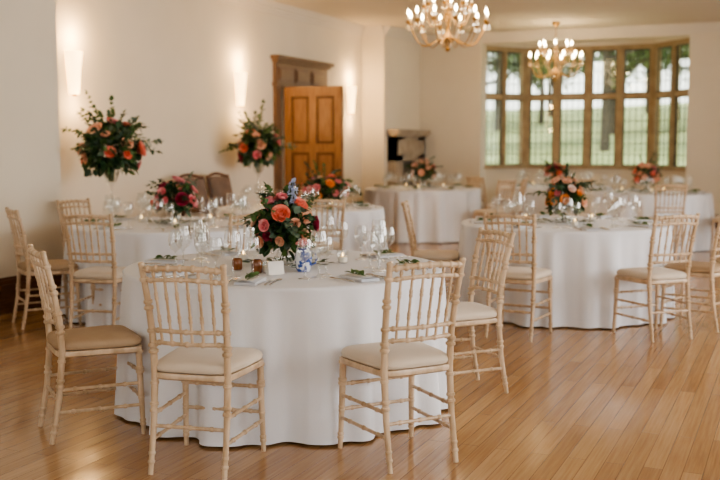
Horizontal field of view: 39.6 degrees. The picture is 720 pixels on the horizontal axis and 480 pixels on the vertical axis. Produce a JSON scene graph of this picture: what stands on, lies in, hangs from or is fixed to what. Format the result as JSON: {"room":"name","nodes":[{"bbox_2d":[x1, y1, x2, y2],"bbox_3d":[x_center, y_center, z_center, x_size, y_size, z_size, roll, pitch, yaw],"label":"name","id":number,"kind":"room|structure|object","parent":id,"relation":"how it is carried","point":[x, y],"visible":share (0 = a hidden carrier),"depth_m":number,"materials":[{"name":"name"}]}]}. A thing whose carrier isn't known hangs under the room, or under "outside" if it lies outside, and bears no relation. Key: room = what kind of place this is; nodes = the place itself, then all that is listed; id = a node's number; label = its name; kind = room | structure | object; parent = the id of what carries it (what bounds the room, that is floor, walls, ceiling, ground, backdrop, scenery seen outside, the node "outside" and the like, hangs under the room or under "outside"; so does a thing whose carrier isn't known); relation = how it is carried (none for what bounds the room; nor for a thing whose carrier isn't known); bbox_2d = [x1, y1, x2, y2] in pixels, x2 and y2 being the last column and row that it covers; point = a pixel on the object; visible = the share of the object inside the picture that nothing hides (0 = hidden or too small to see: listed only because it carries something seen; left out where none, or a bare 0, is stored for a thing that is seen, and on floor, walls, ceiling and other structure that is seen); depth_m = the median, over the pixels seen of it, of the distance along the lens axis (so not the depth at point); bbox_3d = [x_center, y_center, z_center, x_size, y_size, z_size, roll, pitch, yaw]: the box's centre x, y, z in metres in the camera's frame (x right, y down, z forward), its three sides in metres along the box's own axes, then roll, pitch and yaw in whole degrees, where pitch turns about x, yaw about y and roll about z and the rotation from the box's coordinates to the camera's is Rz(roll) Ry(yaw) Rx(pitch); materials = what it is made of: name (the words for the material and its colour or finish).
{"room":"event hall","nodes":[
{"label":"event hall","id":0,"kind":"room"},
{"bbox_2d":[0,0,62,277],"bbox_3d":[-5.040,-0.671,4.518,0.500,3.350,10.290,2,6,24],"label":"wall","id":1,"kind":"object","parent":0,"point":[30,166],"depth_m":8.76,"materials":[{"name":"beige paint"}]},
{"bbox_2d":[0,275,61,313],"bbox_3d":[-3.413,0.496,8.307,0.530,0.300,18.300,2,6,24],"label":"baseboard","id":2,"kind":"structure","parent":1,"relation":"attached to","point":[7,284],"depth_m":8.63,"materials":[{"name":"brown wood"}]},
{"bbox_2d":[56,0,361,258],"bbox_3d":[-3.390,-1.126,9.238,0.300,3.350,20.300,2,6,24],"label":"wall","id":3,"kind":"structure","parent":0,"point":[172,65],"depth_m":11.72,"materials":[{"name":"beige paint"}]},
{"bbox_2d":[65,51,82,95],"bbox_3d":[-2.826,-1.654,9.959,0.110,0.437,0.216,2,6,24],"label":"wall sconce","id":4,"kind":"object","parent":3,"relation":"attached to","point":[73,58],"visible":1,"depth_m":9.91,"materials":[{"name":"beige"}]},
{"bbox_2d":[235,72,246,106],"bbox_3d":[-1.521,-1.938,12.911,0.110,0.437,0.216,2,6,24],"label":"wall sconce","id":5,"kind":"object","parent":3,"relation":"attached to","point":[240,77],"visible":1,"depth_m":12.86,"materials":[{"name":"beige"}]},
{"bbox_2d":[270,54,333,195],"bbox_3d":[-0.832,-1.289,14.589,0.180,2.650,1.780,2,6,24],"label":"door frame","id":6,"kind":"structure","parent":3,"relation":"attached to","point":[288,71],"depth_m":13.99,"materials":[{"name":"brown wood"}]},
{"bbox_2d":[284,86,342,199],"bbox_3d":[-0.640,-1.005,13.832,0.880,2.210,0.215,2,6,24],"label":"door","id":7,"kind":"structure","parent":3,"relation":"in","point":[313,116],"depth_m":13.76,"materials":[{"name":"brown wood"}]},
{"bbox_2d":[347,86,355,113],"bbox_3d":[-0.120,-2.243,16.081,0.110,0.437,0.216,2,6,24],"label":"wall sconce","id":8,"kind":"object","parent":3,"relation":"attached to","point":[351,90],"visible":1,"depth_m":16.02,"materials":[{"name":"beige"}]},
{"bbox_2d":[282,88,284,191],"bbox_3d":[-1.464,-1.241,14.873,0.700,2.500,2.000,2,6,24],"label":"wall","id":9,"kind":"structure","parent":0,"point":[283,151],"depth_m":15.77,"materials":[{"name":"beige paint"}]},
{"bbox_2d":[0,235,719,479],"bbox_3d":[1.423,0.731,8.058,11.400,0.120,22.100,2,6,24],"label":"floor","id":10,"kind":"structure","parent":0,"point":[580,403],"depth_m":5.23,"materials":[{"name":"brown wood"}]},
{"bbox_2d":[5,207,81,329],"bbox_3d":[-2.541,0.208,7.983,0.513,0.940,0.426,-3,6,-30],"label":"dining chair","id":11,"kind":"object","parent":10,"relation":"on","point":[58,266],"visible":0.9,"depth_m":7.86,"materials":[{"name":"brown wood"}]},
{"bbox_2d":[55,198,91,248],"bbox_3d":[-2.440,0.102,9.076,0.514,0.940,0.426,3,6,31],"label":"dining chair","id":12,"kind":"object","parent":10,"relation":"on","point":[58,203],"visible":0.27,"depth_m":9.13,"materials":[{"name":"brown wood"}]},
{"bbox_2d":[27,244,145,444],"bbox_3d":[-1.382,0.494,5.010,0.513,0.940,0.426,-3,6,-27],"label":"dining chair","id":13,"kind":"object","parent":10,"relation":"on","point":[63,343],"visible":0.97,"depth_m":4.88,"materials":[{"name":"brown wood"}]},
{"bbox_2d":[61,213,125,328],"bbox_3d":[-1.940,0.253,7.513,0.426,0.940,0.513,1,6,12],"label":"dining chair","id":14,"kind":"object","parent":10,"relation":"on","point":[113,274],"visible":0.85,"depth_m":7.34,"materials":[{"name":"brown wood"}]},
{"bbox_2d":[62,90,164,192],"bbox_3d":[-2.330,-0.759,9.488,0.945,1.332,0.893,-1,6,-12],"label":"flower display","id":15,"kind":"object","parent":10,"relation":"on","point":[108,133],"visible":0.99,"depth_m":9.37,"materials":[{"name":"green plant"}]},
{"bbox_2d":[60,216,279,326],"bbox_3d":[-1.580,0.239,8.563,1.907,0.764,1.924,0,6,2],"label":"round banquet table","id":16,"kind":"object","parent":10,"relation":"on","point":[137,244],"visible":0.24,"depth_m":7.78,"materials":[{"name":"white fabric"}]},
{"bbox_2d":[78,219,101,225],"bbox_3d":[-2.260,-0.152,8.379,0.220,0.047,0.253,-1,6,-11],"label":"place setting","id":17,"kind":"object","parent":16,"relation":"on","point":[91,220],"visible":0.29,"depth_m":8.38,"materials":[{"name":"white fabric"}]},
{"bbox_2d":[93,223,132,230],"bbox_3d":[-1.955,-0.109,7.936,0.253,0.047,0.220,4,7,34],"label":"place setting","id":18,"kind":"object","parent":16,"relation":"on","point":[116,227],"visible":0.72,"depth_m":7.92,"materials":[{"name":"white fabric"}]},
{"bbox_2d":[101,215,130,220],"bbox_3d":[-2.161,-0.202,8.907,0.220,0.047,0.253,4,7,34],"label":"place setting","id":19,"kind":"object","parent":16,"relation":"on","point":[116,218],"visible":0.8,"depth_m":8.88,"materials":[{"name":"white fabric"}]},
{"bbox_2d":[145,171,207,223],"bbox_3d":[-1.556,-0.365,8.487,0.538,0.448,0.542,-1,6,-10],"label":"centrepiece","id":20,"kind":"object","parent":16,"relation":"on","point":[182,194],"visible":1,"depth_m":8.42,"materials":[{"name":"pink plant"}]},
{"bbox_2d":[162,224,193,231],"bbox_3d":[-1.425,-0.099,7.837,0.253,0.047,0.220,-1,6,-11],"label":"place setting","id":21,"kind":"object","parent":16,"relation":"on","point":[172,229],"visible":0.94,"depth_m":7.77,"materials":[{"name":"white fabric"}]},
{"bbox_2d":[214,213,236,218],"bbox_3d":[-1.185,-0.222,9.111,0.253,0.047,0.220,4,7,34],"label":"place setting","id":22,"kind":"object","parent":16,"relation":"on","point":[225,216],"visible":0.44,"depth_m":9.05,"materials":[{"name":"white fabric"}]},
{"bbox_2d":[225,221,250,228],"bbox_3d":[-0.979,-0.129,8.140,0.220,0.047,0.253,4,7,34],"label":"place setting","id":23,"kind":"object","parent":16,"relation":"on","point":[240,226],"visible":0.45,"depth_m":8.08,"materials":[{"name":"white fabric"}]},
{"bbox_2d":[176,173,220,215],"bbox_3d":[-1.749,-0.209,11.460,0.596,1.102,0.520,3,6,29],"label":"leather armchair","id":24,"kind":"object","parent":10,"relation":"on","point":[200,183],"visible":0.26,"depth_m":11.63,"materials":[{"name":"brown leather"}]},
{"bbox_2d":[138,262,266,479],"bbox_3d":[-0.702,0.545,4.478,0.426,0.940,0.513,1,6,14],"label":"dining chair","id":25,"kind":"object","parent":10,"relation":"on","point":[216,363],"visible":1,"depth_m":4.33,"materials":[{"name":"brown wood"}]},
{"bbox_2d":[205,172,233,215],"bbox_3d":[-1.498,-0.264,12.030,0.596,1.102,0.520,2,6,24],"label":"leather armchair","id":26,"kind":"object","parent":10,"relation":"on","point":[219,186],"visible":0.28,"depth_m":12.07,"materials":[{"name":"brown leather"}]},
{"bbox_2d":[227,214,272,250],"bbox_3d":[-0.895,0.251,7.539,0.426,0.940,0.514,-4,7,-33],"label":"dining chair","id":27,"kind":"object","parent":10,"relation":"on","point":[231,217],"visible":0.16,"depth_m":7.26,"materials":[{"name":"brown wood"}]},
{"bbox_2d":[219,99,295,180],"bbox_3d":[-1.229,-1.076,12.544,0.934,1.377,0.784,4,7,36],"label":"flower display","id":28,"kind":"object","parent":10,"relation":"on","point":[254,147],"visible":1,"depth_m":12.42,"materials":[{"name":"pink plant"}]},
{"bbox_2d":[114,249,447,446],"bbox_3d":[-0.406,0.524,5.604,1.924,0.764,1.906,4,7,32],"label":"round banquet table","id":29,"kind":"object","parent":10,"relation":"on","point":[301,328],"visible":0.61,"depth_m":4.80,"materials":[{"name":"white fabric"}]},
{"bbox_2d":[144,255,187,264],"bbox_3d":[-1.118,0.108,5.687,0.220,0.047,0.253,1,6,9],"label":"place setting","id":30,"kind":"object","parent":29,"relation":"on","point":[159,259],"visible":0.93,"depth_m":5.67,"materials":[{"name":"white fabric"}]},
{"bbox_2d":[146,265,195,277],"bbox_3d":[-0.984,0.158,5.166,0.220,0.047,0.253,-4,7,-35],"label":"place setting","id":31,"kind":"object","parent":29,"relation":"on","point":[159,274],"visible":0.33,"depth_m":5.12,"materials":[{"name":"white fabric"}]},
{"bbox_2d":[199,246,248,255],"bbox_3d":[-0.843,0.063,6.149,0.253,0.047,0.220,-4,7,-35],"label":"place setting","id":32,"kind":"object","parent":29,"relation":"on","point":[231,251],"visible":0.93,"depth_m":6.12,"materials":[{"name":"white fabric"}]},
{"bbox_2d":[232,258,242,269],"bbox_3d":[-0.660,0.129,5.377,0.056,0.061,0.056,2,6,24],"label":"votive","id":33,"kind":"object","parent":29,"relation":"on","point":[237,262],"visible":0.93,"depth_m":5.36,"materials":[{"name":"brown glass"}]},
{"bbox_2d":[237,248,248,260],"bbox_3d":[-0.677,0.083,5.807,0.068,0.068,0.068,2,6,24],"label":"tealight holder","id":34,"kind":"object","parent":29,"relation":"on","point":[243,256],"visible":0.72,"depth_m":5.79,"materials":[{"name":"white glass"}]},
{"bbox_2d":[229,271,281,285],"bbox_3d":[-0.520,0.184,4.892,0.253,0.047,0.220,1,6,9],"label":"place setting","id":35,"kind":"object","parent":29,"relation":"on","point":[250,279],"visible":0.98,"depth_m":4.86,"materials":[{"name":"white fabric"}]},
{"bbox_2d":[252,259,261,272],"bbox_3d":[-0.540,0.137,5.237,0.056,0.071,0.056,2,6,24],"label":"votive","id":36,"kind":"object","parent":29,"relation":"on","point":[257,264],"visible":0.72,"depth_m":5.21,"materials":[{"name":"brown glass"}]},
{"bbox_2d":[266,261,283,275],"bbox_3d":[-0.438,0.145,5.169,0.090,0.070,0.032,-4,7,-34],"label":"table number card","id":37,"kind":"object","parent":29,"relation":"on","point":[273,267],"visible":1,"depth_m":5.16,"materials":[{"name":"white paper"}]},
{"bbox_2d":[239,177,331,267],"bbox_3d":[-0.410,-0.104,5.563,0.515,0.488,0.535,-3,6,-29],"label":"centrepiece","id":38,"kind":"object","parent":29,"relation":"on","point":[285,215],"visible":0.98,"depth_m":5.48,"materials":[{"name":"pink plant"}]},
{"bbox_2d":[297,239,311,278],"bbox_3d":[-0.277,0.095,5.000,0.077,0.202,0.077,2,6,24],"label":"wine glass","id":39,"kind":"object","parent":29,"relation":"on","point":[298,239],"visible":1,"depth_m":4.99,"materials":[{"name":"clear glass"}]},
{"bbox_2d":[293,238,317,271],"bbox_3d":[-0.296,0.078,5.301,0.121,0.176,0.113,1,6,13],"label":"jug","id":40,"kind":"object","parent":29,"relation":"on","point":[304,252],"visible":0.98,"depth_m":5.27,"materials":[{"name":"blue ceramic"}]},
{"bbox_2d":[287,245,330,253],"bbox_3d":[-0.320,0.050,6.282,0.253,0.047,0.220,1,6,9],"label":"place setting","id":41,"kind":"object","parent":29,"relation":"on","point":[316,249],"visible":0.34,"depth_m":6.28,"materials":[{"name":"white fabric"}]},
{"bbox_2d":[310,230,327,277],"bbox_3d":[-0.208,0.072,5.051,0.092,0.239,0.092,2,6,24],"label":"wine glass","id":42,"kind":"object","parent":29,"relation":"on","point":[315,230],"visible":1,"depth_m":5.04,"materials":[{"name":"clear glass"}]},
{"bbox_2d":[337,250,348,262],"bbox_3d":[-0.099,0.093,5.697,0.068,0.068,0.068,2,6,24],"label":"tealight holder","id":43,"kind":"object","parent":29,"relation":"on","point":[341,259],"visible":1,"depth_m":5.68,"materials":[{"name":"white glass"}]},
{"bbox_2d":[328,269,385,282],"bbox_3d":[0.003,0.171,5.025,0.253,0.047,0.220,-4,7,-35],"label":"place setting","id":44,"kind":"object","parent":29,"relation":"on","point":[359,276],"visible":0.95,"depth_m":4.99,"materials":[{"name":"white fabric"}]},
{"bbox_2d":[371,225,387,269],"bbox_3d":[0.104,0.043,5.354,0.092,0.239,0.092,2,6,24],"label":"wine glass","id":45,"kind":"object","parent":29,"relation":"on","point":[373,225],"visible":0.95,"depth_m":5.35,"materials":[{"name":"clear glass"}]},
{"bbox_2d":[360,249,409,258],"bbox_3d":[0.144,0.077,6.008,0.220,0.047,0.253,-4,7,-35],"label":"place setting","id":46,"kind":"object","parent":29,"relation":"on","point":[384,255],"visible":0.97,"depth_m":5.97,"materials":[{"name":"white fabric"}]},
{"bbox_2d":[393,259,428,269],"bbox_3d":[0.278,0.127,5.487,0.220,0.047,0.253,1,6,9],"label":"place setting","id":47,"kind":"object","parent":29,"relation":"on","point":[412,261],"visible":0.43,"depth_m":5.47,"materials":[{"name":"white fabric"}]},
{"bbox_2d":[217,203,387,252],"bbox_3d":[-0.626,0.028,10.753,1.902,0.764,1.880,-3,6,-28],"label":"round banquet table","id":48,"kind":"object","parent":10,"relation":"on","point":[358,218],"visible":0.26,"depth_m":10.11,"materials":[{"name":"white fabric"}]},
{"bbox_2d":[226,204,249,209],"bbox_3d":[-1.251,-0.344,10.381,0.220,0.047,0.253,-3,6,-27],"label":"place setting","id":49,"kind":"object","parent":48,"relation":"on","point":[240,207],"visible":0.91,"depth_m":10.38,"materials":[{"name":"white ceramic"}]},
{"bbox_2d":[227,202,251,205],"bbox_3d":[-1.305,-0.396,10.916,0.220,0.047,0.253,2,6,18],"label":"place setting","id":50,"kind":"object","parent":48,"relation":"on","point":[238,203],"visible":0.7,"depth_m":10.92,"materials":[{"name":"white ceramic"}]},
{"bbox_2d":[294,160,362,205],"bbox_3d":[-0.359,-0.610,10.709,0.839,0.510,0.682,1,6,14],"label":"centrepiece","id":51,"kind":"object","parent":48,"relation":"on","point":[323,186],"visible":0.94,"depth_m":10.59,"materials":[{"name":"pink plant"}]},
{"bbox_2d":[317,207,341,211],"bbox_3d":[-0.296,-0.317,10.095,0.253,0.047,0.220,-3,6,-27],"label":"place setting","id":52,"kind":"object","parent":48,"relation":"on","point":[329,208],"visible":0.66,"depth_m":10.05,"materials":[{"name":"white ceramic"}]},
{"bbox_2d":[347,201,369,205],"bbox_3d":[-0.009,-0.408,11.045,0.220,0.047,0.253,-3,6,-27],"label":"place setting","id":53,"kind":"object","parent":48,"relation":"on","point":[357,202],"visible":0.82,"depth_m":11.01,"materials":[{"name":"white ceramic"}]},
{"bbox_2d":[353,204,376,208],"bbox_3d":[0.045,-0.357,10.511,0.220,0.047,0.253,2,6,18],"label":"place setting","id":54,"kind":"object","parent":48,"relation":"on","point":[366,206],"visible":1,"depth_m":10.47,"materials":[{"name":"white fabric"}]},
{"bbox_2d":[303,198,345,249],"bbox_3d":[-0.371,0.061,9.504,0.426,0.940,0.514,-1,6,-12],"label":"dining chair","id":55,"kind":"object","parent":10,"relation":"on","point":[322,244],"visible":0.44,"depth_m":9.31,"materials":[{"name":"brown wood"}]},
{"bbox_2d":[337,257,465,473],"bbox_3d":[0.191,0.534,4.590,0.426,0.940,0.513,-3,6,-28],"label":"dining chair","id":56,"kind":"object","parent":10,"relation":"on","point":[388,359],"visible":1,"depth_m":4.46,"materials":[{"name":"brown wood"}]},
{"bbox_2d":[386,129,429,185],"bbox_3d":[0.952,-1.055,17.220,0.450,1.680,1.530,2,6,24],"label":"stone fireplace","id":57,"kind":"object","parent":10,"relation":"on","point":[405,146],"visible":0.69,"depth_m":16.89,"materials":[{"name":"beige stone"}]},
{"bbox_2d":[363,186,481,242],"bbox_3d":[0.955,-0.414,15.348,1.906,0.764,1.903,0,6,1],"label":"round banquet table","id":58,"kind":"object","parent":10,"relation":"on","point":[437,215],"visible":0.7,"depth_m":14.51,"materials":[{"name":"white fabric"}]},
{"bbox_2d":[404,156,442,187],"bbox_3d":[0.953,-1.036,15.228,0.600,0.492,0.604,-3,6,-25],"label":"centrepiece","id":59,"kind":"object","parent":58,"relation":"on","point":[426,167],"visible":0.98,"depth_m":15.19,"materials":[{"name":"pink plant"}]},
{"bbox_2d":[401,200,458,295],"bbox_3d":[0.613,0.131,8.779,0.513,0.940,0.426,1,6,6],"label":"dining chair","id":60,"kind":"object","parent":10,"relation":"on","point":[433,255],"visible":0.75,"depth_m":8.60,"materials":[{"name":"brown wood"}]},
{"bbox_2d":[447,227,514,392],"bbox_3d":[0.604,0.414,5.844,0.513,0.940,0.426,-2,6,-22],"label":"dining chair","id":61,"kind":"object","parent":10,"relation":"on","point":[470,313],"visible":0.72,"depth_m":5.78,"materials":[{"name":"brown wood"}]},
{"bbox_2d":[466,176,497,208],"bbox_3d":[1.940,-0.516,15.496,0.513,0.940,0.426,-4,7,-34],"label":"dining chair","id":62,"kind":"object","parent":10,"relation":"on","point":[485,205],"visible":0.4,"depth_m":15.29,"materials":[{"name":"brown wood"}]},
{"bbox_2d":[473,179,516,218],"bbox_3d":[1.932,-0.400,14.293,0.426,0.940,0.513,-5,8,-43],"label":"dining chair","id":63,"kind":"object","parent":10,"relation":"on","point":[495,210],"visible":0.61,"depth_m":14.15,"materials":[{"name":"brown wood"}]},
{"bbox_2d":[492,177,527,214],"bbox_3d":[2.244,-0.459,14.909,0.514,0.940,0.426,2,6,18],"label":"dining chair","id":64,"kind":"object","parent":10,"relation":"on","point":[515,210],"visible":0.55,"depth_m":14.73,"materials":[{"name":"brown wood"}]},
{"bbox_2d":[483,212,552,341],"bbox_3d":[1.178,0.255,7.497,0.426,0.940,0.513,3,6,26],"label":"dining chair","id":65,"kind":"object","parent":10,"relation":"on","point":[533,275],"visible":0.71,"depth_m":7.33,"materials":[{"name":"brown wood"}]},
{"bbox_2d":[497,184,612,215],"bbox_3d":[3.120,-0.482,16.049,1.865,0.764,1.894,-3,6,-29],"label":"round banquet table","id":66,"kind":"object","parent":10,"relation":"on","point":[528,209],"visible":0.22,"depth_m":15.28,"materials":[{"name":"white fabric"}]},
{"bbox_2d":[540,159,570,185],"bbox_3d":[3.109,-1.078,15.981,0.492,0.431,0.553,-2,6,-16],"label":"centrepiece","id":67,"kind":"object","parent":66,"relation":"on","point":[550,168],"visible":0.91,"depth_m":15.89,"materials":[{"name":"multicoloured plant"}]},
{"bbox_2d":[457,215,674,328],"bbox_3d":[1.748,0.231,8.646,1.908,0.764,1.894,3,6,31],"label":"round banquet table","id":68,"kind":"object","parent":10,"relation":"on","point":[583,264],"visible":0.56,"depth_m":7.83,"materials":[{"name":"white fabric"}]},
{"bbox_2d":[469,218,494,223],"bbox_3d":[1.059,-0.168,8.548,0.220,0.047,0.253,0,6,-5],"label":"place setting","id":69,"kind":"object","parent":68,"relation":"on","point":[481,220],"visible":0.46,"depth_m":8.54,"materials":[{"name":"white fabric"}]},
{"bbox_2d":[506,222,540,228],"bbox_3d":[1.318,-0.122,8.076,0.253,0.047,0.220,5,7,40],"label":"place setting","id":70,"kind":"object","parent":68,"relation":"on","point":[514,226],"visible":0.67,"depth_m":8.03,"materials":[{"name":"white fabric"}]},
{"bbox_2d":[526,211,556,216],"bbox_3d":[1.684,-0.242,9.321,0.253,0.047,0.220,0,6,-5],"label":"place setting","id":71,"kind":"object","parent":68,"relation":"on","point":[542,214],"visible":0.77,"depth_m":9.28,"materials":[{"name":"white fabric"}]},
{"bbox_2d":[526,163,602,222],"bbox_3d":[1.763,-0.409,8.592,0.544,0.515,0.546,5,7,42],"label":"centrepiece","id":72,"kind":"object","parent":68,"relation":"on","point":[554,193],"visible":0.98,"depth_m":8.53,"materials":[{"name":"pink plant"}]},
{"bbox_2d":[574,223,609,230],"bbox_3d":[1.836,-0.108,7.925,0.253,0.047,0.220,0,6,-5],"label":"place setting","id":73,"kind":"object","parent":68,"relation":"on","point":[589,227],"visible":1,"depth_m":7.88,"materials":[{"name":"white fabric"}]},
{"bbox_2d":[585,213,616,218],"bbox_3d":[2.202,-0.228,9.170,0.253,0.047,0.220,5,7,40],"label":"place setting","id":74,"kind":"object","parent":68,"relation":"on","point":[599,215],"visible":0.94,"depth_m":9.13,"materials":[{"name":"white fabric"}]},
{"bbox_2d":[624,221,658,227],"bbox_3d":[2.309,-0.133,8.183,0.220,0.047,0.253,5,7,40],"label":"place setting","id":75,"kind":"object","parent":68,"relation":"on","point":[644,224],"visible":0.94,"depth_m":8.14,"materials":[{"name":"white fabric"}]},
{"bbox_2d":[627,216,659,222],"bbox_3d":[2.461,-0.182,8.698,0.220,0.047,0.253,0,6,-5],"label":"place setting","id":76,"kind":"object","parent":68,"relation":"on","point":[646,219],"visible":0.88,"depth_m":8.68,"materials":[{"name":"white fabric"}]},
{"bbox_2d":[558,182,596,215],"bbox_3d":[2.907,-0.325,13.512,0.513,0.940,0.426,-3,6,-25],"label":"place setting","id":77,"kind":"object","parent":10,"relation":"on","point":[567,214],"visible":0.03,"depth_m":13.39,"materials":[{"name":"white"}]},
{"bbox_2d":[567,178,592,212],"bbox_3d":[3.280,-0.452,14.832,0.426,0.940,0.513,2,6,24],"label":"dining chair","id":78,"kind":"object","parent":10,"relation":"on","point":[580,180],"visible":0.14,"depth_m":14.55,"materials":[{"name":"brown wood"}]},
{"bbox_2d":[579,190,714,252],"bbox_3d":[4.003,-0.289,14.045,1.891,0.764,1.907,3,6,30],"label":"round banquet table","id":79,"kind":"object","parent":10,"relation":"on","point":[703,204],"visible":0.44,"depth_m":13.34,"materials":[{"name":"white fabric"}]},
{"bbox_2d":[628,153,668,191],"bbox_3d":[4.036,-0.954,13.988,0.605,0.566,0.529,-1,6,-7],"label":"centrepiece","id":80,"kind":"object","parent":79,"relation":"on","point":[648,170],"visible":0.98,"depth_m":13.89,"materials":[{"name":"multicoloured plant"}]},
{"bbox_2d":[612,213,699,342],"bbox_3d":[2.216,0.257,7.475,0.426,0.940,0.513,-2,6,-21],"label":"dining chair","id":81,"kind":"object","parent":10,"relation":"on","point":[657,276],"visible":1,"depth_m":7.34,"materials":[{"name":"brown wood"}]},
{"bbox_2d":[648,184,687,257],"bbox_3d":[3.916,-0.255,12.788,0.426,0.940,0.514,0,6,4],"label":"dining chair","id":82,"kind":"object","parent":10,"relation":"on","point":[682,212],"visible":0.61,"depth_m":12.59,"materials":[{"name":"brown wood"}]},
{"bbox_2d":[659,218,719,332],"bbox_3d":[2.696,0.218,7.877,0.513,0.940,0.426,5,7,40],"label":"dining chair","id":83,"kind":"object","parent":10,"relation":"on","point":[711,270],"visible":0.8,"depth_m":7.73,"materials":[{"name":"brown wood"}]},
{"bbox_2d":[710,215,719,253],"bbox_3d":[4.933,-0.285,13.099,0.514,0.940,0.426,5,8,45],"label":"dining chair","id":84,"kind":"object","parent":10,"relation":"on","point":[715,218],"visible":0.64,"depth_m":13.13,"materials":[{"name":"brown wood"}]},
{"bbox_2d":[362,35,420,200],"bbox_3d":[0.615,-1.915,17.434,0.400,3.350,2.000,2,6,24],"label":"wall","id":85,"kind":"structure","parent":0,"point":[390,65],"depth_m":16.58,"materials":[{"name":"beige paint"}]},
{"bbox_2d":[215,0,719,44],"bbox_3d":[1.401,-2.500,6.823,10.300,0.149,20.000,2,6,24],"label":"crown molding","id":86,"kind":"structure","parent":85,"relation":"attached to","point":[266,6],"depth_m":16.26,"materials":[{"name":"paint"}]},
{"bbox_2d":[270,0,719,34],"bbox_3d":[1.423,-2.763,7.721,11.400,0.200,22.100,2,6,24],"label":"ceiling","id":87,"kind":"structure","parent":0,"point":[503,15],"depth_m":14.62,"materials":[{"name":"paint"}]},
{"bbox_2d":[406,0,489,51],"bbox_3d":[0.950,-2.502,10.809,0.928,0.910,0.928,2,6,24],"label":"chandelier","id":88,"kind":"object","parent":87,"relation":"hanging from","point":[447,38],"visible":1,"depth_m":10.79,"materials":[{"name":"gold metal"}]},
{"bbox_2d":[528,21,582,80],"bbox_3d":[3.090,-2.973,15.799,0.888,0.930,0.888,2,6,24],"label":"chandelier","id":89,"kind":"object","parent":87,"relation":"hanging from","point":[555,72],"visible":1,"depth_m":15.77,"materials":[{"name":"gold metal"}]},
{"bbox_2d":[420,32,719,214],"bbox_3d":[5.671,-1.791,16.144,9.900,3.350,0.300,2,6,24],"label":"wall","id":90,"kind":"structure","parent":0,"point":[453,82],"depth_m":17.57,"materials":[{"name":"beige paint"}]},
{"bbox_2d":[485,37,689,203],"bbox_3d":[4.021,-1.930,17.595,3.991,3.350,1.161,2,6,24],"label":"wall","id":91,"kind":"structure","parent":0,"point":[492,176],"depth_m":17.91,"materials":[{"name":"beige paint"}]},
{"bbox_2d":[484,46,526,168],"bbox_3d":[2.587,-2.388,18.122,1.107,2.180,0.260,-4,7,-34],"label":"window","id":92,"kind":"structure","parent":91,"relation":"in","point":[502,96],"depth_m":18.13,"materials":[{"name":"wood"}]},
{"bbox_2d":[525,43,653,168],"bbox_3d":[4.098,-2.372,17.958,2.340,2.180,0.260,2,6,24],"label":"window","id":93,"kind":"structure","parent":91,"relation":"in","point":[619,95],"depth_m":17.89,"materials":[{"name":"wood"}]},
{"bbox_2d":[650,38,689,170],"bbox_3d":[5.329,-2.273,16.930,0.260,2.180,1.227,-2,6,-17],"label":"window","id":94,"kind":"structure","parent":91,"relation":"in","point":[675,92],"depth_m":16.98,"materials":[{"name":"wood"}]},
{"label":"outside","id":95,"kind":"structure","parent":0,"visible":0},
{"bbox_2d":[486,102,687,165],"bbox_3d":[16.623,-7.367,62.188,100.000,6.724,90.000,2,6,24],"label":"lawn","id":96,"kind":"structure","parent":95,"point":[641,123],"depth_m":55.95,"materials":[{"name":"green plant"}]},
{"bbox_2d":[487,52,496,77],"bbox_3d":[10.986,-15.972,94.372,8.105,9.894,9.245,-2,6,-17],"label":"tree","id":97,"kind":"object","parent":96,"relation":"on","point":[492,52],"visible":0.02,"depth_m":92.51,"materials":[{"name":"green plant"}]},
{"bbox_2d":[487,52,550,130],"bbox_3d":[9.506,-13.095,71.072,10.126,11.582,9.674,4,7,35],"label":"tree","id":98,"kind":"object","parent":96,"relation":"on","point":[497,86],"visible":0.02,"depth_m":71.10,"materials":[{"name":"green plant"}]},
{"bbox_2d":[487,54,552,89],"bbox_3d":[5.739,-9.057,51.567,9.301,9.894,7.993,2,6,19],"label":"tree","id":99,"kind":"object","parent":96,"relation":"on","point":[511,56],"visible":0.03,"depth_m":50.78,"materials":[{"name":"green plant"}]},
{"bbox_2d":[489,53,571,123],"bbox_3d":[13.673,-12.642,77.279,7.488,8.321,7.382,1,6,11],"label":"tree","id":100,"kind":"object","parent":96,"relation":"on","point":[541,103],"visible":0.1,"depth_m":77.16,"materials":[{"name":"green plant"}]},
{"bbox_2d":[532,53,596,116],"bbox_3d":[17.331,-14.634,89.135,7.488,8.321,7.382,-3,6,-32],"label":"tree","id":101,"kind":"object","parent":96,"relation":"on","point":[570,58],"visible":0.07,"depth_m":88.68,"materials":[{"name":"green plant"}]},
{"bbox_2d":[566,46,685,134],"bbox_3d":[14.702,-9.654,56.604,7.895,8.321,6.756,-1,6,-6],"label":"tree","id":102,"kind":"object","parent":96,"relation":"on","point":[632,65],"visible":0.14,"depth_m":56.44,"materials":[{"name":"green plant"}]},
{"bbox_2d":[594,46,688,83],"bbox_3d":[18.471,-11.349,61.368,9.301,9.894,7.993,-2,6,-24],"label":"tree","id":103,"kind":"object","parent":96,"relation":"on","point":[683,46],"visible":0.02,"depth_m":61.78,"materials":[{"name":"green plant"}]},
{"bbox_2d":[599,45,688,150],"bbox_3d":[11.413,-9.323,45.112,9.674,11.582,10.126,-1,6,-11],"label":"tree","id":104,"kind":"object","parent":96,"relation":"on","point":[606,66],"visible":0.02,"depth_m":45.51,"materials":[{"name":"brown plant"}]},
{"bbox_2d":[641,57,648,113],"bbox_3d":[24.269,-15.819,82.884,11.427,11.582,10.601,5,7,42],"label":"tree","id":105,"kind":"object","parent":96,"relation":"on","point":[646,78],"visible":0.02,"depth_m":83.11,"materials":[{"name":"green plant"}]},
{"bbox_2d":[627,45,689,119],"bbox_3d":[22.437,-12.762,68.848,9.301,9.894,7.993,3,6,25],"label":"tree","id":106,"kind":"object","parent":96,"relation":"on","point":[681,54],"visible":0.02,"depth_m":69.34,"materials":[{"name":"green plant"}]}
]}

